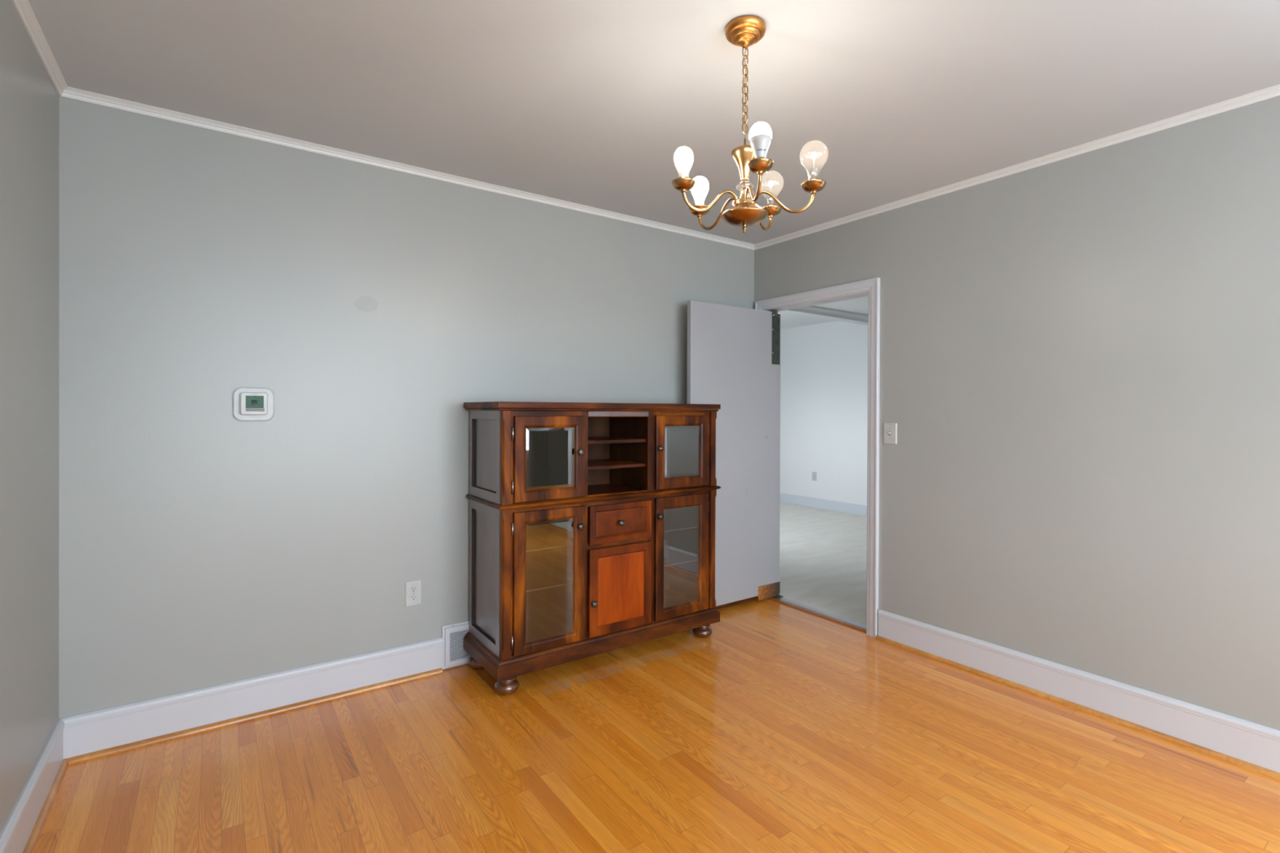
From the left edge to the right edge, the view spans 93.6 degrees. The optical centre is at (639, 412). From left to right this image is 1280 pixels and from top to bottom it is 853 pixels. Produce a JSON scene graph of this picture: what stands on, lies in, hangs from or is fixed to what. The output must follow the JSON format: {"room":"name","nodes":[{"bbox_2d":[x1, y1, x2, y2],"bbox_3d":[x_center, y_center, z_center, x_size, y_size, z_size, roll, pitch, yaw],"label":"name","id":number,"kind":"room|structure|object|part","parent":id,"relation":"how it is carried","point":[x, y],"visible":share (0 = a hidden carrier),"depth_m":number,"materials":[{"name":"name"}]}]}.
{"room":"dining room","nodes":[
{"label":"dining room","id":0,"kind":"room"},
{"bbox_2d":[0,0,58,834],"bbox_3d":[-0.637,0.063,-0.031,0.150,2.440,5.283,0,0,-35],"label":"wall","id":1,"kind":"structure","parent":0,"point":[29,99],"depth_m":1.79,"materials":[{"name":"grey paint"}]},
{"bbox_2d":[0,718,64,852],"bbox_3d":[-0.573,1.202,0.022,0.018,0.162,5.283,0,0,-35],"label":"baseboard","id":2,"kind":"structure","parent":1,"relation":"attached to","point":[15,833],"depth_m":1.82,"materials":[{"name":"white paint"}]},
{"bbox_2d":[10,0,67,96],"bbox_3d":[-0.560,-1.141,0.016,0.026,0.032,5.283,0,0,-35],"label":"trim","id":3,"kind":"structure","parent":1,"relation":"attached to","point":[23,8],"depth_m":1.87,"materials":[{"name":"paint"}]},
{"bbox_2d":[22,759,68,852],"bbox_3d":[-0.562,1.274,0.030,0.017,0.017,5.255,0,0,-35],"label":"trim","id":4,"kind":"structure","parent":1,"relation":"attached to","point":[44,812],"depth_m":1.91,"materials":[{"name":"brown wood"}]},
{"bbox_2d":[58,96,754,718],"bbox_3d":[-0.747,0.051,3.197,3.690,2.440,0.120,0,0,-35],"label":"wall","id":5,"kind":"structure","parent":0,"point":[201,546],"depth_m":2.58,"materials":[{"name":"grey paint"}]},
{"bbox_2d":[59,637,442,759],"bbox_3d":[-0.651,1.190,3.188,3.540,0.162,0.018,0,0,-35],"label":"baseboard","id":6,"kind":"structure","parent":5,"relation":"attached to","point":[85,733],"depth_m":2.48,"materials":[{"name":"white paint"}]},
{"bbox_2d":[64,667,442,764],"bbox_3d":[-1.524,1.261,2.556,1.357,0.017,0.017,0,0,-35],"label":"trim","id":7,"kind":"structure","parent":5,"relation":"attached to","point":[105,752],"depth_m":2.47,"materials":[{"name":"brown wood"}]},
{"bbox_2d":[232,386,274,421],"bbox_3d":[-1.603,-0.034,2.498,0.147,0.142,0.034,0,0,-35],"label":"thermostat","id":8,"kind":"object","parent":5,"relation":"attached to","point":[249,403],"visible":1,"depth_m":2.49,"materials":[{"name":"white plastic"}]},
{"bbox_2d":[60,86,754,250],"bbox_3d":[-0.639,-1.153,3.176,3.540,0.032,0.026,0,0,-35],"label":"trim","id":9,"kind":"structure","parent":5,"relation":"attached to","point":[71,93],"depth_m":2.72,"materials":[{"name":"paint"}]},
{"bbox_2d":[404,579,421,607],"bbox_3d":[-1.087,0.867,2.884,0.075,0.121,0.008,0,0,-35],"label":"electrical outlet","id":10,"kind":"object","parent":5,"relation":"attached to","point":[413,588],"visible":1,"depth_m":2.88,"materials":[{"name":"white plastic"}]},
{"bbox_2d":[409,586,417,592],"bbox_3d":[-1.085,0.847,2.882,0.033,0.027,0.003,0,0,-35],"label":"receptacle","id":11,"kind":"object","parent":10,"relation":"attached to","point":[412,588],"depth_m":2.88,"materials":[{"name":"white plastic"}]},
{"bbox_2d":[409,594,417,600],"bbox_3d":[-1.085,0.886,2.882,0.033,0.027,0.003,0,0,-35],"label":"receptacle","id":12,"kind":"object","parent":10,"relation":"attached to","point":[412,597],"depth_m":2.88,"materials":[{"name":"white plastic"}]},
{"bbox_2d":[441,620,471,669],"bbox_3d":[-0.827,1.158,3.061,0.356,0.213,0.022,0,0,-35],"label":"air vent","id":13,"kind":"object","parent":5,"relation":"attached to","point":[454,654],"visible":0.47,"depth_m":2.99,"materials":[{"name":"white metal"}]},
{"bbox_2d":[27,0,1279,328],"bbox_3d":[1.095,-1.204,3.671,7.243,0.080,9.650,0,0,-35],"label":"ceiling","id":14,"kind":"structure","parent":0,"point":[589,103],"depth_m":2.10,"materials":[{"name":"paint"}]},
{"bbox_2d":[671,14,828,233],"bbox_3d":[0.308,-0.851,1.827,0.455,0.620,0.436,0,0,-35],"label":"chandelier","id":15,"kind":"object","parent":14,"relation":"hanging from","point":[743,31],"visible":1,"depth_m":1.78,"materials":[{"name":"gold metal"}]},
{"bbox_3d":[0.127,-0.722,1.749,0.060,0.102,0.060,0,0,-35],"label":"light bulb","id":16,"kind":"part","parent":15,"relation":"part of","materials":[{"name":"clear glass"}]},
{"bbox_3d":[0.196,-0.722,1.974,0.060,0.102,0.060,0,0,-35],"label":"light bulb","id":17,"kind":"part","parent":15,"relation":"part of","materials":[{"name":"white glass"}]},
{"bbox_3d":[0.208,-0.626,1.777,0.181,0.077,0.009,0,0,-19],"label":"arm","id":18,"kind":"part","parent":15,"relation":"part of","materials":[{"name":"gold metal"}]},
{"bbox_3d":[0.247,-0.627,1.905,0.009,0.077,0.181,0,0,-37],"label":"arm","id":19,"kind":"part","parent":15,"relation":"part of","materials":[{"name":"gold metal"}]},
{"bbox_3d":[0.317,-0.953,1.813,0.007,0.296,0.007,0,0,-35],"label":"chain","id":20,"kind":"part","parent":15,"relation":"part of","materials":[{"name":"gold metal"}]},
{"bbox_3d":[0.316,-0.602,1.815,0.140,0.072,0.140,0,0,-35],"label":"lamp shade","id":21,"kind":"part","parent":15,"relation":"part of","materials":[{"name":"gold metal"}]},
{"bbox_3d":[0.320,-0.626,1.700,0.009,0.077,0.181,0,0,-2],"label":"arm","id":22,"kind":"part","parent":15,"relation":"part of","materials":[{"name":"gold metal"}]},
{"bbox_3d":[0.323,-0.723,1.614,0.061,0.108,0.061,0,0,-35],"label":"light bulb","id":23,"kind":"part","parent":15,"relation":"part of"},
{"bbox_3d":[0.381,-0.626,1.908,0.009,0.077,0.181,0,0,35],"label":"arm","id":24,"kind":"part","parent":15,"relation":"part of","materials":[{"name":"gold metal"}]},
{"bbox_3d":[0.431,-0.732,1.978,0.081,0.123,0.081,0,0,-35],"label":"light bulb","id":25,"kind":"part","parent":15,"relation":"part of","materials":[{"name":"clear glass"}]},
{"bbox_3d":[0.425,-0.626,1.782,0.181,0.077,0.009,0,0,16],"label":"arm","id":26,"kind":"part","parent":15,"relation":"part of","materials":[{"name":"gold metal"}]},
{"bbox_3d":[0.508,-0.731,1.757,0.081,0.123,0.081,0,0,-35],"label":"light bulb","id":27,"kind":"part","parent":15,"relation":"part of","materials":[{"name":"clear glass"}]},
{"bbox_2d":[32,502,1279,852],"bbox_3d":[1.085,1.301,3.680,7.243,0.050,9.650,0,0,-35],"label":"floor","id":28,"kind":"structure","parent":0,"point":[781,729],"depth_m":2.17,"materials":[{"name":"brown wood"}]},
{"bbox_2d":[463,401,720,695],"bbox_3d":[-0.208,0.612,3.197,1.323,1.322,0.466,0,0,-35],"label":"display cabinet","id":29,"kind":"object","parent":28,"relation":"on","point":[592,525],"visible":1,"depth_m":3.04,"materials":[{"name":"brown wood"}]},
{"bbox_3d":[-0.735,0.544,2.860,0.016,1.112,0.395,0,0,-35],"label":"panel","id":30,"kind":"part","parent":29,"relation":"part of","materials":[{"name":"brown wood"}]},
{"bbox_3d":[-0.603,0.545,2.694,0.042,1.112,0.032,0,0,-35],"label":"corner post","id":31,"kind":"part","parent":29,"relation":"part of","materials":[{"name":"brown wood"}]},
{"bbox_2d":[525,582,572,591],"bbox_3d":[-0.563,0.838,2.989,0.392,0.005,0.315,0,0,-35],"label":"glass shelf","id":32,"kind":"object","parent":29,"relation":"attached to","point":[568,583],"depth_m":2.88,"materials":[{"name":"clear glass"}]},
{"bbox_2d":[525,544,572,551],"bbox_3d":[-0.562,0.650,2.988,0.392,0.005,0.315,0,0,-35],"label":"glass shelf","id":33,"kind":"object","parent":29,"relation":"attached to","point":[567,544],"depth_m":2.89,"materials":[{"name":"clear glass"}]},
{"bbox_3d":[-0.419,0.775,2.811,0.367,0.648,0.020,0,0,-35],"label":"glass door","id":34,"kind":"part","parent":29,"relation":"part of","materials":[{"name":"brown wood"}]},
{"bbox_3d":[-0.417,0.211,2.809,0.363,0.390,0.020,0,0,-35],"label":"glass door","id":35,"kind":"part","parent":29,"relation":"part of","materials":[{"name":"brown wood"}]},
{"bbox_3d":[-0.283,0.545,2.876,0.031,0.031,0.029,0,0,-35],"label":"knob","id":36,"kind":"part","parent":29,"relation":"part of","materials":[{"name":"grey metal"}]},
{"bbox_3d":[-0.284,0.189,2.873,0.031,0.031,0.029,0,0,-35],"label":"knob","id":37,"kind":"part","parent":29,"relation":"part of","materials":[{"name":"grey metal"}]},
{"bbox_3d":[-0.213,-0.014,3.202,1.304,0.012,0.436,0,0,-35],"label":"moulding","id":38,"kind":"part","parent":29,"relation":"part of","materials":[{"name":"brown wood"}]},
{"bbox_3d":[-0.206,0.424,3.204,1.313,0.030,0.444,0,0,-35],"label":"waist moulding","id":39,"kind":"part","parent":29,"relation":"part of","materials":[{"name":"brown wood"}]},
{"bbox_3d":[-0.222,0.930,2.922,0.031,0.031,0.029,0,0,-35],"label":"knob","id":40,"kind":"part","parent":29,"relation":"part of","materials":[{"name":"grey metal"}]},
{"bbox_3d":[-0.102,0.546,3.056,1.193,1.112,0.015,0,0,-35],"label":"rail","id":41,"kind":"part","parent":29,"relation":"part of","materials":[{"name":"brown wood"}]},
{"bbox_2d":[587,458,645,470],"bbox_3d":[-0.223,0.275,3.204,0.369,0.016,0.358,0,0,-35],"label":"cubby shelf","id":42,"kind":"object","parent":29,"relation":"attached to","point":[593,464],"depth_m":3.17,"materials":[{"name":"brown wood"}]},
{"bbox_2d":[587,436,645,444],"bbox_3d":[-0.222,0.146,3.203,0.369,0.017,0.358,0,0,-35],"label":"cubby shelf","id":43,"kind":"object","parent":29,"relation":"attached to","point":[591,440],"depth_m":3.13,"materials":[{"name":"brown wood"}]},
{"bbox_3d":[-0.105,0.006,3.038,0.362,0.023,0.006,0,0,-35],"label":"cubby rail","id":44,"kind":"part","parent":29,"relation":"part of","materials":[{"name":"brown wood"}]},
{"bbox_3d":[-0.096,0.885,3.040,0.373,0.429,0.020,0,0,-35],"label":"cupboard door","id":45,"kind":"part","parent":29,"relation":"part of","materials":[{"name":"brown wood"}]},
{"bbox_3d":[-0.095,0.553,3.038,0.371,0.192,0.020,0,0,-35],"label":"drawer","id":46,"kind":"part","parent":29,"relation":"part of","materials":[{"name":"brown wood"}]},
{"bbox_3d":[-0.094,0.886,3.040,0.277,0.336,0.006,0,0,-35],"label":"panel","id":47,"kind":"part","parent":29,"relation":"part of","materials":[{"name":"red wood"}]},
{"bbox_3d":[-0.092,0.552,3.039,0.302,0.123,0.006,0,0,-35],"label":"panel","id":48,"kind":"part","parent":29,"relation":"part of","materials":[{"name":"brown wood"}]},
{"bbox_3d":[-0.094,0.552,3.010,0.031,0.031,0.029,0,0,-35],"label":"knob","id":49,"kind":"part","parent":29,"relation":"part of","materials":[{"name":"grey metal"}]},
{"bbox_3d":[0.107,0.546,3.151,0.031,0.031,0.029,0,0,-35],"label":"knob","id":50,"kind":"part","parent":29,"relation":"part of","materials":[{"name":"grey metal"}]},
{"bbox_3d":[0.108,0.187,3.149,0.031,0.031,0.029,0,0,-35],"label":"knob","id":51,"kind":"part","parent":29,"relation":"part of","materials":[{"name":"grey metal"}]},
{"bbox_2d":[663,560,697,566],"bbox_3d":[0.104,0.839,3.459,0.419,0.005,0.315,0,0,-35],"label":"glass shelf","id":52,"kind":"object","parent":29,"relation":"attached to","point":[693,560],"depth_m":3.35,"materials":[{"name":"clear glass"}]},
{"bbox_2d":[663,526,697,532],"bbox_3d":[0.105,0.651,3.458,0.419,0.005,0.315,0,0,-35],"label":"glass shelf","id":53,"kind":"object","parent":29,"relation":"attached to","point":[691,526],"depth_m":3.36,"materials":[{"name":"clear glass"}]},
{"bbox_3d":[0.230,0.776,3.269,0.367,0.649,0.020,0,0,-35],"label":"glass door","id":54,"kind":"part","parent":29,"relation":"part of","materials":[{"name":"brown wood"}]},
{"bbox_3d":[0.232,0.211,3.267,0.367,0.390,0.020,0,0,-35],"label":"glass door","id":55,"kind":"part","parent":29,"relation":"part of","materials":[{"name":"brown wood"}]},
{"bbox_3d":[0.407,0.546,3.406,0.042,1.112,0.032,0,0,-35],"label":"corner post","id":56,"kind":"part","parent":29,"relation":"part of","materials":[{"name":"brown wood"}]},
{"bbox_2d":[779,321,867,506],"bbox_3d":[3.071,0.052,7.061,0.100,2.440,6.400,0,0,-35],"label":"wall","id":57,"kind":"structure","parent":0,"point":[824,367],"depth_m":7.90,"materials":[{"name":"white paint"}]},
{"bbox_2d":[780,320,840,330],"bbox_3d":[3.002,-1.162,7.066,0.012,0.012,6.300,0,0,-35],"label":"trim","id":58,"kind":"structure","parent":57,"relation":"attached to","point":[837,321],"depth_m":8.08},
{"bbox_2d":[812,471,816,480],"bbox_3d":[2.324,0.851,8.026,0.008,0.116,0.074,0,0,-35],"label":"electrical outlet","id":59,"kind":"object","parent":57,"relation":"attached to","point":[814,473],"visible":1,"depth_m":8.02,"materials":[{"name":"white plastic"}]},
{"bbox_2d":[779,493,866,515],"bbox_3d":[2.991,1.209,7.074,0.014,0.126,6.300,0,0,-35],"label":"baseboard","id":60,"kind":"structure","parent":57,"relation":"attached to","point":[859,509],"depth_m":7.87,"materials":[{"name":"white paint"}]},
{"bbox_2d":[779,306,867,324],"bbox_3d":[1.452,-1.125,6.376,3.340,0.093,0.160,0,0,-35],"label":"trim","id":61,"kind":"structure","parent":57,"relation":"attached to","point":[811,311],"depth_m":6.84,"materials":[{"name":"paint"}]},
{"bbox_2d":[754,95,1279,730],"bbox_3d":[2.329,0.067,2.134,0.113,2.440,5.403,0,0,-35],"label":"wall","id":62,"kind":"structure","parent":0,"point":[1080,354],"depth_m":2.58,"materials":[{"name":"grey paint"}]},
{"bbox_2d":[686,300,780,609],"bbox_3d":[0.628,0.287,3.924,0.807,1.973,0.040,0,0,-35],"label":"door","id":63,"kind":"structure","parent":62,"relation":"in","point":[734,353],"depth_m":3.94,"materials":[{"name":"paint"}]},
{"bbox_3d":[0.915,-0.672,4.118,0.085,0.053,0.036,0,0,-35],"label":"pivot arm","id":64,"kind":"part","parent":63,"relation":"part of","materials":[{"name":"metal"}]},
{"bbox_3d":[0.922,-0.503,4.131,0.086,0.346,0.031,0,0,-35],"label":"closer plate","id":65,"kind":"part","parent":63,"relation":"part of","materials":[{"name":"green metal"}]},
{"bbox_2d":[771,595,783,598],"bbox_3d":[0.930,1.264,4.137,0.082,0.004,0.075,0,0,-35],"label":"trim","id":66,"kind":"structure","parent":62,"relation":"attached to","point":[778,596],"depth_m":4.11,"materials":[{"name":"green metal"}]},
{"bbox_2d":[764,290,868,311],"bbox_3d":[1.130,0.281,3.834,0.117,1.989,0.818,0,0,-35],"label":"trim","id":67,"kind":"structure","parent":62,"relation":"attached to","point":[863,294],"depth_m":3.79,"materials":[{"name":"white paint"}]},
{"bbox_2d":[766,597,866,632],"bbox_3d":[1.101,1.270,3.819,0.042,0.012,0.802,0,0,-35],"label":"threshold","id":68,"kind":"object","parent":62,"relation":"attached to","point":[784,602],"depth_m":3.77,"materials":[{"name":"brown wood"}]},
{"bbox_2d":[755,277,879,638],"bbox_3d":[1.075,0.255,3.795,0.022,2.042,0.950,0,0,-35],"label":"trim","id":69,"kind":"structure","parent":62,"relation":"attached to","point":[873,286],"depth_m":3.43,"materials":[{"name":"white paint"}]},
{"bbox_2d":[777,597,866,628],"bbox_3d":[1.145,1.272,3.850,0.066,0.007,0.802,0,0,-35],"label":"trim","id":70,"kind":"structure","parent":62,"relation":"attached to","point":[780,598],"depth_m":3.81,"materials":[{"name":"wood"}]},
{"bbox_2d":[884,422,897,444],"bbox_3d":[1.390,0.117,3.351,0.019,0.118,0.079,0,0,-35],"label":"light switch","id":71,"kind":"object","parent":62,"relation":"attached to","point":[890,428],"visible":1,"depth_m":3.35,"materials":[{"name":"white plastic"}]},
{"bbox_2d":[754,84,1279,250],"bbox_3d":[2.311,-1.137,2.041,0.026,0.032,5.283,0,0,-35],"label":"trim","id":72,"kind":"structure","parent":62,"relation":"attached to","point":[1273,91],"depth_m":2.68,"materials":[{"name":"paint"}]},
{"bbox_2d":[875,635,1279,779],"bbox_3d":[2.061,1.276,2.374,0.017,0.017,2.511,0,0,-35],"label":"trim","id":73,"kind":"structure","parent":62,"relation":"attached to","point":[1233,760],"depth_m":2.53,"materials":[{"name":"brown wood"}]},
{"bbox_2d":[877,609,1279,773],"bbox_3d":[2.590,1.208,1.649,0.018,0.162,4.297,0,0,-35],"label":"baseboard","id":74,"kind":"structure","parent":62,"relation":"attached to","point":[1251,742],"depth_m":2.54,"materials":[{"name":"white paint"}]}
]}

